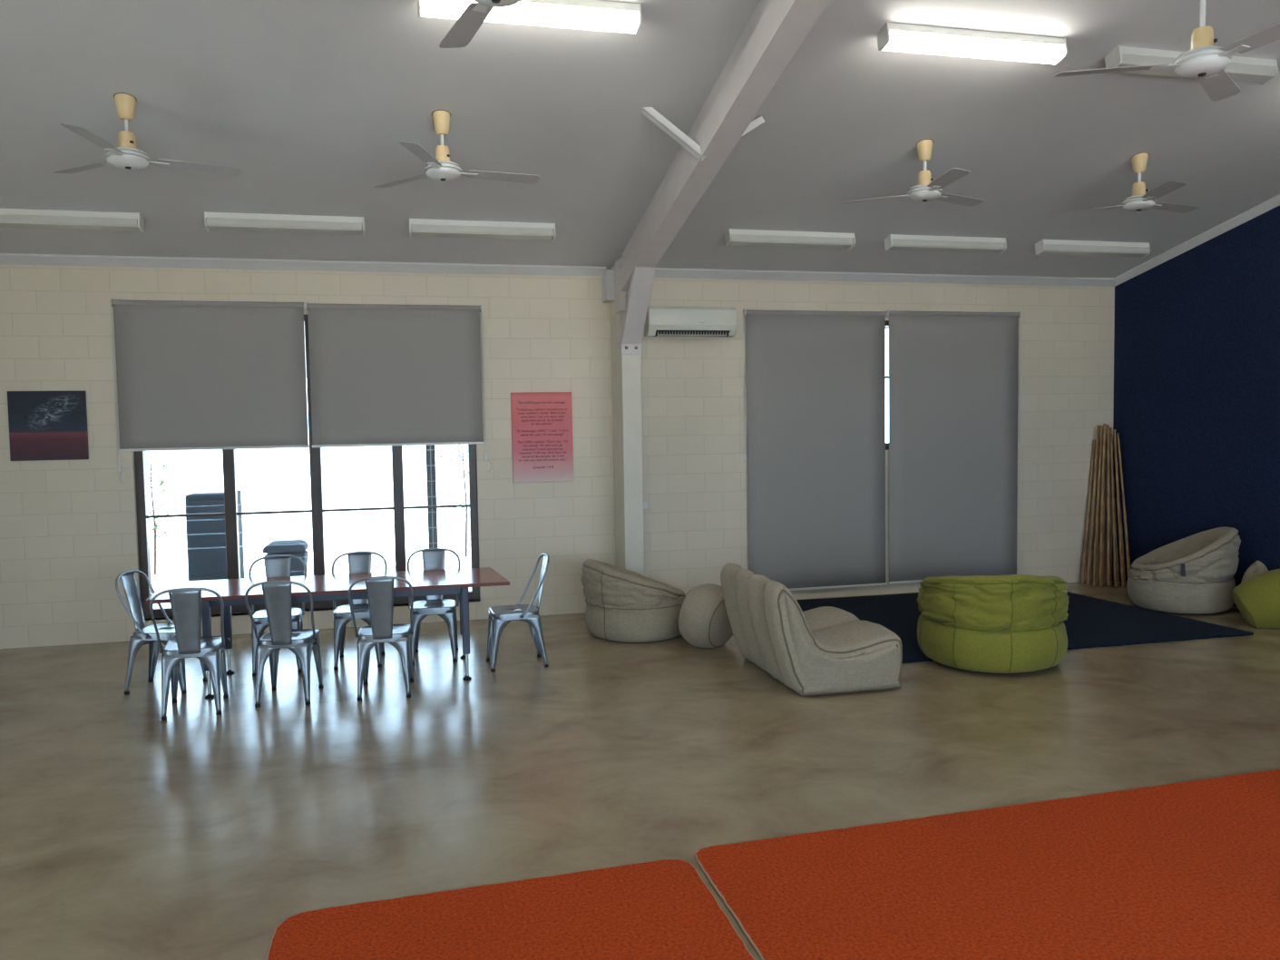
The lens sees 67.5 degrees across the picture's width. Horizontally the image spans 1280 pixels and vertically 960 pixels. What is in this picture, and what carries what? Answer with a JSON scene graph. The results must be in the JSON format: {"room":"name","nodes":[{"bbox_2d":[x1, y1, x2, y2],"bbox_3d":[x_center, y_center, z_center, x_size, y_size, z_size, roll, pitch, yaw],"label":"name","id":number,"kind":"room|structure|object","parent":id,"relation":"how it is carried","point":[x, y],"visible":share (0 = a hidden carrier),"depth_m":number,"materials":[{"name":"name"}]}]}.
{"room":"community recreation room","nodes":[
{"label":"community recreation room","id":0,"kind":"room"},
{"bbox_2d":[0,263,1114,648],"bbox_3d":[-1.093,-0.397,9.726,13.978,3.550,0.200,-2,3,-13],"label":"wall","id":1,"kind":"structure","parent":0,"point":[68,528],"depth_m":9.68,"materials":[{"name":"beige brick"}]},
{"bbox_2d":[7,390,88,460],"bbox_3d":[-5.312,-0.488,8.596,0.625,0.620,0.029,-2,3,-13],"label":"painting","id":2,"kind":"object","parent":1,"relation":"attached to","point":[43,425],"visible":1,"depth_m":8.58},
{"bbox_2d":[0,253,605,276],"bbox_3d":[-4.020,-1.993,8.797,7.550,0.085,0.085,-2,3,-13],"label":"trim","id":3,"kind":"structure","parent":1,"relation":"attached to","point":[7,258],"depth_m":8.97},
{"bbox_2d":[133,314,479,617],"bbox_3d":[-3.161,-0.171,9.245,3.120,2.827,0.100,-2,3,-13],"label":"window","id":4,"kind":"structure","parent":1,"relation":"in","point":[229,455],"depth_m":9.20,"materials":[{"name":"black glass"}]},
{"bbox_2d":[109,298,309,471],"bbox_3d":[-3.961,-0.877,8.881,1.683,1.560,0.060,-2,3,-13],"label":"roller blind","id":5,"kind":"object","parent":4,"relation":"attached to","point":[190,375],"visible":1,"depth_m":8.86,"materials":[{"name":"fabric"}]},
{"bbox_2d":[304,302,487,460],"bbox_3d":[-2.337,-0.931,9.266,1.658,1.530,0.060,-2,3,-13],"label":"roller blind","id":6,"kind":"object","parent":4,"relation":"attached to","point":[382,375],"visible":1,"depth_m":9.25,"materials":[{"name":"fabric"}]},
{"bbox_2d":[144,597,480,620],"bbox_3d":[-3.120,1.250,9.252,3.120,0.024,0.050,-2,3,-13],"label":"trim","id":7,"kind":"structure","parent":1,"relation":"attached to","point":[479,599],"depth_m":9.13,"materials":[{"name":"black metal"}]},
{"bbox_2d":[510,391,573,482],"bbox_3d":[-0.981,-0.432,9.631,0.610,0.897,0.031,-2,3,-13],"label":"poster","id":8,"kind":"object","parent":1,"relation":"attached to","point":[542,422],"visible":1,"depth_m":9.62,"materials":[{"name":"pink paper"}]},
{"bbox_2d":[579,560,585,568],"bbox_3d":[-0.550,0.867,9.812,0.140,0.080,0.013,-2,3,-13],"label":"power outlet","id":9,"kind":"object","parent":1,"relation":"attached to","point":[581,561],"visible":0.38,"depth_m":9.80,"materials":[{"name":"white plastic"}]},
{"bbox_2d":[303,322,889,378],"bbox_3d":[-1.513,-1.524,11.357,13.978,0.430,3.278,-2,3,-13],"label":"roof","id":10,"kind":"structure","parent":1,"relation":"attached to","point":[886,327],"depth_m":11.94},
{"bbox_2d":[643,501,647,508],"bbox_3d":[0.023,0.261,9.900,0.110,0.070,0.045,-2,3,-13],"label":"wall switch","id":11,"kind":"object","parent":1,"relation":"attached to","point":[645,503],"visible":0.44,"depth_m":9.89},
{"bbox_2d":[644,306,737,337],"bbox_3d":[0.522,-1.617,9.832,0.940,0.305,0.216,-2,3,-13],"label":"air conditioner","id":12,"kind":"object","parent":1,"relation":"attached to","point":[660,321],"visible":0.98,"depth_m":9.75,"materials":[{"name":"plastic"}]},
{"bbox_2d":[654,330,730,336],"bbox_3d":[0.528,-1.501,9.821,0.780,0.054,0.153,-2,3,-13],"label":"vent","id":13,"kind":"object","parent":12,"relation":"attached to","point":[657,333],"depth_m":9.77,"materials":[{"name":"black plastic"}]},
{"bbox_2d":[742,309,887,590],"bbox_3d":[1.902,-0.314,10.309,1.645,3.000,0.060,-2,3,-13],"label":"roller blind","id":14,"kind":"object","parent":1,"relation":"attached to","point":[815,379],"visible":0.95,"depth_m":10.30,"materials":[{"name":"fabric"}]},
{"bbox_2d":[654,267,1115,286],"bbox_3d":[2.700,-2.195,10.389,5.788,0.085,0.085,-2,3,-13],"label":"trim","id":15,"kind":"structure","parent":1,"relation":"attached to","point":[659,272],"depth_m":10.35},
{"bbox_2d":[885,320,889,449],"bbox_3d":[2.663,-1.045,10.588,3.000,1.427,0.100,-2,3,-13],"label":"window","id":16,"kind":"structure","parent":1,"relation":"in","point":[886,321],"depth_m":10.58,"materials":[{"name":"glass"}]},
{"bbox_2d":[885,310,1020,584],"bbox_3d":[3.514,-0.373,10.690,1.652,3.000,0.060,-2,3,-13],"label":"roller blind","id":17,"kind":"object","parent":1,"relation":"attached to","point":[953,439],"visible":0.93,"depth_m":10.67,"materials":[{"name":"fabric"}]},
{"bbox_2d":[0,0,1279,278],"bbox_3d":[0.235,-2.567,3.844,13.978,1.587,12.022,-2,3,-13],"label":"ceiling","id":18,"kind":"structure","parent":0,"point":[314,101],"depth_m":6.95,"materials":[{"name":"paint"}]},
{"bbox_2d":[0,208,144,232],"bbox_3d":[-4.692,-2.087,7.696,1.261,0.141,0.153,-2,3,-13],"label":"fluorescent light","id":19,"kind":"object","parent":18,"relation":"attached to","point":[9,218],"visible":1,"depth_m":7.68,"materials":[{"name":"white plastic"}]},
{"bbox_2d":[53,92,243,176],"bbox_3d":[-3.231,-2.236,6.078,1.222,0.467,1.170,-2,3,-13],"label":"ceiling fan","id":20,"kind":"object","parent":18,"relation":"hanging from","point":[126,156],"visible":1,"depth_m":6.13,"materials":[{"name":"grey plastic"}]},
{"bbox_2d":[204,211,365,235],"bbox_3d":[-2.967,-2.148,8.042,1.261,0.141,0.153,-2,3,-13],"label":"fluorescent light","id":21,"kind":"object","parent":18,"relation":"attached to","point":[223,221],"visible":1,"depth_m":7.99,"materials":[{"name":"white plastic"}]},
{"bbox_2d":[206,217,362,234],"bbox_3d":[-2.965,-2.124,8.037,1.221,0.064,0.122,-2,-8,-13],"label":"diffuser","id":22,"kind":"object","parent":21,"relation":"attached to","point":[287,225],"depth_m":8.00,"materials":[{"name":"white plastic"}]},
{"bbox_2d":[373,109,540,187],"bbox_3d":[-1.252,-2.301,6.577,1.170,0.467,1.222,-2,3,-13],"label":"ceiling fan","id":23,"kind":"object","parent":18,"relation":"hanging from","point":[440,168],"visible":1,"depth_m":6.57,"materials":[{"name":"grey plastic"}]},
{"bbox_2d":[439,0,520,48],"bbox_3d":[-0.554,-2.467,3.979,1.212,1.027,1.186,-2,3,-13],"label":"ceiling fan","id":24,"kind":"object","parent":18,"relation":"hanging from","point":[473,17],"visible":1,"depth_m":4.24,"materials":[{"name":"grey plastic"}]},
{"bbox_2d":[409,218,555,241],"bbox_3d":[-1.381,-2.195,8.418,1.261,0.141,0.153,-2,3,-13],"label":"fluorescent light","id":25,"kind":"object","parent":18,"relation":"attached to","point":[419,227],"visible":1,"depth_m":8.37,"materials":[{"name":"white plastic"}]},
{"bbox_2d":[411,224,553,240],"bbox_3d":[-1.379,-2.172,8.413,1.221,0.064,0.122,-2,-8,-13],"label":"diffuser","id":26,"kind":"object","parent":25,"relation":"attached to","point":[509,231],"depth_m":8.38,"materials":[{"name":"white plastic"}]},
{"bbox_2d":[417,0,642,35],"bbox_3d":[-0.619,-2.667,5.445,1.261,0.141,0.153,-2,3,-13],"label":"fluorescent light","id":27,"kind":"object","parent":18,"relation":"attached to","point":[587,14],"visible":1,"depth_m":5.44,"materials":[{"name":"white plastic"}]},
{"bbox_2d":[724,228,855,249],"bbox_3d":[1.430,-2.280,9.084,1.261,0.141,0.153,-2,3,-13],"label":"fluorescent light","id":28,"kind":"object","parent":18,"relation":"attached to","point":[732,237],"visible":1,"depth_m":9.03,"materials":[{"name":"white plastic"}]},
{"bbox_2d":[729,234,853,248],"bbox_3d":[1.432,-2.256,9.079,1.221,0.064,0.122,-2,-8,-13],"label":"diffuser","id":29,"kind":"object","parent":28,"relation":"attached to","point":[795,240],"depth_m":9.04,"materials":[{"name":"white plastic"}]},
{"bbox_2d":[835,138,984,206],"bbox_3d":[2.288,-2.403,7.365,1.228,0.467,1.155,-2,3,-13],"label":"ceiling fan","id":30,"kind":"object","parent":18,"relation":"hanging from","point":[925,190],"visible":1,"depth_m":7.42,"materials":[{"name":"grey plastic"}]},
{"bbox_2d":[884,234,1006,254],"bbox_3d":[3.025,-2.328,9.461,1.261,0.141,0.153,-2,3,-13],"label":"fluorescent light","id":31,"kind":"object","parent":18,"relation":"attached to","point":[893,241],"visible":1,"depth_m":9.40,"materials":[{"name":"white plastic"}]},
{"bbox_2d":[888,239,1005,253],"bbox_3d":[3.027,-2.304,9.457,1.221,0.064,0.122,-2,-8,-13],"label":"diffuser","id":32,"kind":"object","parent":31,"relation":"attached to","point":[984,246],"depth_m":9.42,"materials":[{"name":"white plastic"}]},
{"bbox_2d":[876,21,1067,65],"bbox_3d":[2.111,-2.753,6.061,1.261,0.141,0.153,-2,3,-13],"label":"fluorescent light","id":33,"kind":"object","parent":18,"relation":"attached to","point":[893,36],"visible":1,"depth_m":6.01,"materials":[{"name":"white plastic"}]},
{"bbox_2d":[1034,239,1150,257],"bbox_3d":[4.659,-2.377,9.849,1.261,0.141,0.153,-2,3,-13],"label":"fluorescent light","id":34,"kind":"object","parent":18,"relation":"attached to","point":[1048,247],"visible":1,"depth_m":9.79,"materials":[{"name":"white plastic"}]},
{"bbox_2d":[1040,244,1148,256],"bbox_3d":[4.661,-2.353,9.844,1.221,0.064,0.122,-2,-8,-13],"label":"diffuser","id":35,"kind":"object","parent":34,"relation":"attached to","point":[1079,249],"depth_m":9.81,"materials":[{"name":"white plastic"}]},
{"bbox_2d":[1049,152,1199,214],"bbox_3d":[4.239,-2.463,7.888,1.183,0.467,1.214,-2,3,-13],"label":"ceiling fan","id":36,"kind":"object","parent":18,"relation":"hanging from","point":[1139,200],"visible":1,"depth_m":7.88,"materials":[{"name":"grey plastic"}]},
{"bbox_2d":[1054,0,1279,101],"bbox_3d":[2.820,-2.541,4.670,1.233,1.027,1.139,-2,3,-13],"label":"ceiling fan","id":37,"kind":"object","parent":18,"relation":"hanging from","point":[1206,62],"visible":1,"depth_m":4.79,"materials":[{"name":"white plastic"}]},
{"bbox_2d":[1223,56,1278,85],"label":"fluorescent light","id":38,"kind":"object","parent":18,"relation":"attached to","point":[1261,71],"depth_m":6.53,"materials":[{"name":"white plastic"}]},
{"bbox_2d":[1116,53,1275,83],"bbox_3d":[3.740,-2.774,6.473,1.221,0.064,0.122,-2,-8,-13],"label":"diffuser","id":39,"kind":"object","parent":38,"relation":"attached to","point":[1240,70],"depth_m":6.47,"materials":[{"name":"white plastic"}]},
{"bbox_2d":[0,580,1279,959],"bbox_3d":[0.306,1.737,4.088,13.978,0.120,12.022,-2,3,-13],"label":"floor","id":40,"kind":"structure","parent":0,"point":[127,832],"depth_m":5.48,"materials":[{"name":"concrete"}]},
{"bbox_2d":[115,569,206,694],"bbox_3d":[-3.599,1.122,7.197,0.506,0.887,0.453,-1,3,1],"label":"metal chair","id":41,"kind":"object","parent":40,"relation":"on","point":[142,634],"visible":0.76,"depth_m":7.14,"materials":[{"name":"metal"}]},
{"bbox_2d":[149,586,228,720],"bbox_3d":[-3.087,1.147,6.612,0.453,0.887,0.506,-2,3,-17],"label":"metal chair","id":42,"kind":"object","parent":40,"relation":"on","point":[185,602],"visible":1,"depth_m":6.44,"materials":[{"name":"metal"}]},
{"bbox_2d":[248,554,306,675],"bbox_3d":[-2.940,1.079,7.767,0.453,0.887,0.506,-2,3,-16],"label":"metal chair","id":43,"kind":"object","parent":40,"relation":"on","point":[278,565],"visible":0.53,"depth_m":7.84,"materials":[{"name":"metal"}]},
{"bbox_2d":[244,580,323,707],"bbox_3d":[-2.524,1.123,6.853,0.453,0.887,0.506,-1,3,-6],"label":"metal chair","id":44,"kind":"object","parent":40,"relation":"on","point":[277,594],"visible":1,"depth_m":6.69,"materials":[{"name":"metal"}]},
{"bbox_2d":[145,566,509,698],"bbox_3d":[-2.362,1.161,7.450,2.638,0.740,0.858,-2,3,-12],"label":"dining table","id":45,"kind":"object","parent":40,"relation":"on","point":[327,587],"visible":0.88,"depth_m":7.27,"materials":[{"name":"red laminate"}]},
{"bbox_2d":[331,550,387,670],"bbox_3d":[-2.324,1.060,7.913,0.453,0.887,0.506,-2,3,-11],"label":"metal chair","id":46,"kind":"object","parent":40,"relation":"on","point":[358,561],"visible":0.75,"depth_m":7.98,"materials":[{"name":"metal"}]},
{"bbox_2d":[347,576,414,701],"bbox_3d":[-1.863,1.105,6.978,0.453,0.887,0.506,-2,3,-10],"label":"metal chair","id":47,"kind":"object","parent":40,"relation":"on","point":[379,589],"visible":1,"depth_m":6.80,"materials":[{"name":"metal"}]},
{"bbox_2d":[406,547,460,664],"bbox_3d":[-1.735,1.042,8.052,0.453,0.887,0.506,-1,3,-9],"label":"metal chair","id":48,"kind":"object","parent":40,"relation":"on","point":[433,558],"visible":0.78,"depth_m":8.02,"materials":[{"name":"metal"}]},
{"bbox_2d":[266,859,755,959],"bbox_3d":[-0.222,1.775,2.387,1.705,0.013,3.378,-2,3,-13],"label":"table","id":49,"kind":"object","parent":40,"relation":"on","point":[663,909],"visible":1,"depth_m":3.67,"materials":[{"name":"orange fabric"}]},
{"bbox_2d":[486,552,549,671],"bbox_3d":[-0.983,1.048,7.738,0.506,0.887,0.453,-2,3,-15],"label":"metal chair","id":50,"kind":"object","parent":40,"relation":"on","point":[500,616],"visible":1,"depth_m":7.62,"materials":[{"name":"metal"}]},
{"bbox_2d":[581,558,685,642],"bbox_3d":[-0.036,1.065,8.823,0.997,0.695,0.974,-2,3,-17],"label":"bean bag chair","id":51,"kind":"object","parent":40,"relation":"on","point":[623,605],"visible":0.92,"depth_m":8.42,"materials":[{"name":"beige fabric"}]},
{"bbox_2d":[677,583,732,648],"bbox_3d":[0.599,1.168,8.296,0.430,0.535,0.606,1,4,37],"label":"ottoman","id":52,"kind":"object","parent":40,"relation":"on","point":[703,620],"visible":0.79,"depth_m":8.09,"materials":[{"name":"beige fabric"}]},
{"bbox_2d":[602,0,830,575],"bbox_3d":[1.131,-0.817,4.150,0.908,4.946,11.622,-2,3,-13],"label":"support beam","id":53,"kind":"structure","parent":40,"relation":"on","point":[776,30],"depth_m":7.49,"materials":[{"name":"beige paint"}]},
{"bbox_2d":[720,563,902,695],"bbox_3d":[1.272,1.076,7.298,1.035,0.805,1.376,-2,3,-13],"label":"lounger","id":54,"kind":"object","parent":40,"relation":"on","point":[825,649],"visible":1,"depth_m":6.76,"materials":[{"name":"beige fabric"}]},
{"bbox_2d":[694,769,1279,959],"bbox_3d":[3.159,1.667,3.294,5.255,0.013,3.587,-2,3,-13],"label":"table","id":55,"kind":"object","parent":40,"relation":"on","point":[1187,870],"visible":1,"depth_m":3.95,"materials":[{"name":"orange fabric"}]},
{"bbox_2d":[796,591,1253,663],"bbox_3d":[3.404,1.322,9.269,3.381,0.019,2.712,-2,3,-13],"label":"area rug","id":56,"kind":"object","parent":40,"relation":"on","point":[1091,621],"visible":0.53,"depth_m":8.89,"materials":[{"name":"blue carpet"}]},
{"bbox_2d":[916,574,1069,673],"bbox_3d":[2.786,1.044,7.580,1.129,0.743,1.135,-1,3,4],"label":"bean bag chair","id":57,"kind":"object","parent":56,"relation":"on","point":[1013,623],"visible":1,"depth_m":7.12,"materials":[{"name":"green fabric"}]},
{"bbox_2d":[1080,439,1094,584],"bbox_3d":[5.190,0.369,11.092,0.245,1.664,0.039,-3,4,-32],"label":"bamboo pole","id":58,"kind":"object","parent":40,"relation":"on","point":[1093,442],"visible":1,"depth_m":11.08,"materials":[{"name":"brown wood"}]},
{"bbox_2d":[1085,425,1099,585],"bbox_3d":[5.221,0.287,11.033,0.257,1.831,0.041,-4,4,-39],"label":"bamboo pole","id":59,"kind":"object","parent":40,"relation":"on","point":[1098,426],"visible":1,"depth_m":11.02,"materials":[{"name":"brown wood"}]},
{"bbox_2d":[1089,463,1097,584],"bbox_3d":[5.245,0.374,11.078,0.246,1.653,0.039,-4,4,-43],"label":"bamboo pole","id":60,"kind":"object","parent":40,"relation":"on","point":[1097,464],"visible":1,"depth_m":11.06,"materials":[{"name":"brown wood"}]},
{"bbox_2d":[1092,440,1102,585],"bbox_3d":[5.249,0.380,10.991,0.035,1.649,0.252,2,4,40],"label":"bamboo pole","id":61,"kind":"object","parent":40,"relation":"on","point":[1100,448],"visible":1,"depth_m":10.98,"materials":[{"name":"brown wood"}]},
{"bbox_2d":[1096,427,1101,584],"bbox_3d":[5.304,0.298,11.057,0.034,1.804,0.257,1,4,32],"label":"bamboo pole","id":62,"kind":"object","parent":40,"relation":"on","point":[1098,559],"visible":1,"depth_m":11.02,"materials":[{"name":"brown wood"}]},
{"bbox_2d":[1095,425,1103,585],"bbox_3d":[5.274,0.291,11.023,0.039,1.824,0.261,2,4,40],"label":"bamboo pole","id":63,"kind":"object","parent":40,"relation":"on","point":[1101,426],"visible":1,"depth_m":11.01,"materials":[{"name":"brown wood"}]},
{"bbox_2d":[1098,423,1105,586],"bbox_3d":[5.300,0.281,10.973,0.040,1.849,0.267,1,4,31],"label":"bamboo pole","id":64,"kind":"object","parent":40,"relation":"on","point":[1104,425],"visible":1,"depth_m":10.96,"materials":[{"name":"brown wood"}]},
{"bbox_2d":[1102,477,1104,585],"bbox_3d":[5.327,0.304,11.010,0.033,1.797,0.271,1,4,27],"label":"bamboo pole","id":65,"kind":"object","parent":40,"relation":"on","point":[1104,477],"visible":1,"depth_m":10.97,"materials":[{"name":"brown wood"}]},
{"bbox_2d":[1104,447,1105,585],"bbox_3d":[5.353,0.288,11.047,0.035,1.825,0.276,1,4,26],"label":"bamboo pole","id":66,"kind":"object","parent":40,"relation":"on","point":[1105,447],"visible":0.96,"depth_m":11.02,"materials":[{"name":"brown wood"}]},
{"bbox_2d":[1105,426,1110,586],"bbox_3d":[5.359,0.295,10.955,0.040,1.821,0.294,0,4,22],"label":"bamboo pole","id":67,"kind":"object","parent":40,"relation":"on","point":[1108,427],"visible":1,"depth_m":10.94,"materials":[{"name":"brown wood"}]},
{"bbox_2d":[1106,424,1111,586],"bbox_3d":[5.380,0.286,10.993,0.035,1.834,0.298,0,3,17],"label":"bamboo pole","id":68,"kind":"object","parent":40,"relation":"on","point":[1107,425],"visible":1,"depth_m":10.92,"materials":[{"name":"brown wood"}]},
{"bbox_2d":[1109,480,1112,585],"bbox_3d":[5.405,0.288,11.033,0.037,1.824,0.308,0,3,17],"label":"bamboo pole","id":69,"kind":"object","parent":40,"relation":"on","point":[1109,481],"visible":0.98,"depth_m":10.99,"materials":[{"name":"brown wood"}]},
{"bbox_2d":[1110,435,1117,586],"bbox_3d":[5.414,0.352,10.943,0.036,1.707,0.317,0,3,14],"label":"bamboo pole","id":70,"kind":"object","parent":40,"relation":"on","point":[1111,448],"visible":1,"depth_m":10.94,"materials":[{"name":"brown wood"}]},
{"bbox_2d":[1109,439,1118,586],"bbox_3d":[5.433,0.370,10.986,0.037,1.665,0.322,0,3,10],"label":"bamboo pole","id":71,"kind":"object","parent":40,"relation":"on","point":[1109,439],"visible":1,"depth_m":10.97,"materials":[{"name":"brown wood"}]},
{"bbox_2d":[1109,427,1120,585],"bbox_3d":[5.461,0.299,11.018,0.039,1.804,0.339,-1,3,8],"label":"bamboo pole","id":72,"kind":"object","parent":40,"relation":"on","point":[1110,428],"visible":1,"depth_m":10.97,"materials":[{"name":"brown wood"}]},
{"bbox_2d":[1113,429,1124,586],"bbox_3d":[5.465,0.315,10.928,0.037,1.781,0.353,-1,3,7],"label":"bamboo pole","id":73,"kind":"object","parent":40,"relation":"on","point":[1115,438],"visible":1,"depth_m":10.91,"materials":[{"name":"brown wood"}]},
{"bbox_2d":[1113,431,1125,586],"bbox_3d":[5.488,0.325,10.968,0.035,1.757,0.358,-1,3,4],"label":"bamboo pole","id":74,"kind":"object","parent":40,"relation":"on","point":[1113,432],"visible":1,"depth_m":10.89,"materials":[{"name":"brown wood"}]},
{"bbox_2d":[1113,439,1126,586],"bbox_3d":[5.513,0.368,11.008,0.037,1.665,0.374,-1,3,4],"label":"bamboo pole","id":75,"kind":"object","parent":40,"relation":"on","point":[1113,439],"visible":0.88,"depth_m":10.96,"materials":[{"name":"brown wood"}]},
{"bbox_2d":[1116,432,1130,571],"bbox_3d":[5.521,0.336,10.915,0.036,1.739,0.381,-1,3,4],"label":"bamboo pole","id":76,"kind":"object","parent":40,"relation":"on","point":[1118,434],"visible":0.92,"depth_m":10.91,"materials":[{"name":"brown wood"}]},
{"bbox_2d":[1116,436,1130,567],"bbox_3d":[5.543,0.340,10.956,0.037,1.728,0.392,-1,3,3],"label":"bamboo pole","id":77,"kind":"object","parent":40,"relation":"on","point":[1117,436],"visible":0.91,"depth_m":10.94,"materials":[{"name":"brown wood"}]},
{"bbox_2d":[1126,527,1240,613],"bbox_3d":[5.409,0.863,9.548,0.979,0.800,1.012,0,3,17],"label":"bean bag chair","id":78,"kind":"object","parent":40,"relation":"on","point":[1194,573],"visible":1,"depth_m":9.19,"materials":[{"name":"beige fabric"}]},
{"bbox_2d":[1240,560,1268,583],"bbox_3d":[5.900,1.033,9.169,0.274,0.526,0.270,-3,4,-33],"label":"cushion","id":79,"kind":"object","parent":40,"relation":"on","point":[1257,567],"visible":0.15,"depth_m":9.15,"materials":[{"name":"beige fabric"}]},
{"bbox_2d":[1231,568,1279,628],"bbox_3d":[5.757,1.064,8.719,0.631,0.531,0.541,0,3,22],"label":"ottoman","id":80,"kind":"object","parent":40,"relation":"on","point":[1257,598],"visible":1,"depth_m":8.58,"materials":[{"name":"green fabric"}]},
{"bbox_2d":[1111,205,1279,606],"bbox_3d":[6.965,-1.002,5.531,0.200,4.966,11.622,-2,3,-13],"label":"wall","id":81,"kind":"structure","parent":0,"point":[1196,408],"depth_m":9.89,"materials":[{"name":"blue carpet"}]},
{"bbox_2d":[1113,194,1279,285],"bbox_3d":[6.803,-2.702,5.403,0.075,1.521,11.622,-2,3,-13],"label":"trim","id":82,"kind":"structure","parent":81,"relation":"attached to","point":[1275,201],"depth_m":9.81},
{"label":"outside","id":83,"kind":"structure","parent":0,"visible":0},
{"bbox_2d":[146,459,471,607],"bbox_3d":[-8.053,0.221,34.028,60.000,0.100,50.178,-2,3,-13],"label":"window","id":84,"kind":"structure","parent":83,"point":[379,475],"depth_m":22.94,"materials":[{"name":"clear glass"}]},
{"bbox_2d":[146,450,181,574],"bbox_3d":[-6.755,0.459,13.377,0.628,1.718,0.709,-2,3,-13],"label":"sapling","id":85,"kind":"object","parent":84,"relation":"on","point":[154,524],"visible":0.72,"depth_m":13.35,"materials":[{"name":"green plant"}]},
{"bbox_2d":[185,489,244,580],"bbox_3d":[-5.380,0.755,12.131,0.600,1.220,0.415,-2,3,-13],"label":"cabinet","id":86,"kind":"object","parent":84,"relation":"on","point":[207,503],"visible":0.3,"depth_m":11.92,"materials":[{"name":"grey metal"}]},
{"bbox_2d":[262,539,308,576],"bbox_3d":[-4.559,1.067,12.351,0.514,0.545,0.440,-2,3,-13],"label":"bin","id":87,"kind":"object","parent":84,"relation":"on","point":[298,548],"visible":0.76,"depth_m":12.19,"materials":[{"name":"grey plastic"}]},
{"bbox_2d":[425,445,438,547],"bbox_3d":[-2.561,-0.031,11.740,0.110,2.740,0.160,-2,3,-13],"label":"post","id":88,"kind":"object","parent":84,"relation":"on","point":[430,450],"visible":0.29,"depth_m":11.68,"materials":[{"name":"grey metal"}]},
{"bbox_2d":[435,444,469,556],"bbox_3d":[-2.747,0.178,14.680,0.704,1.999,0.596,0,4,24],"label":"sapling","id":89,"kind":"object","parent":84,"relation":"on","point":[464,474],"visible":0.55,"depth_m":14.61,"materials":[{"name":"green plant"}]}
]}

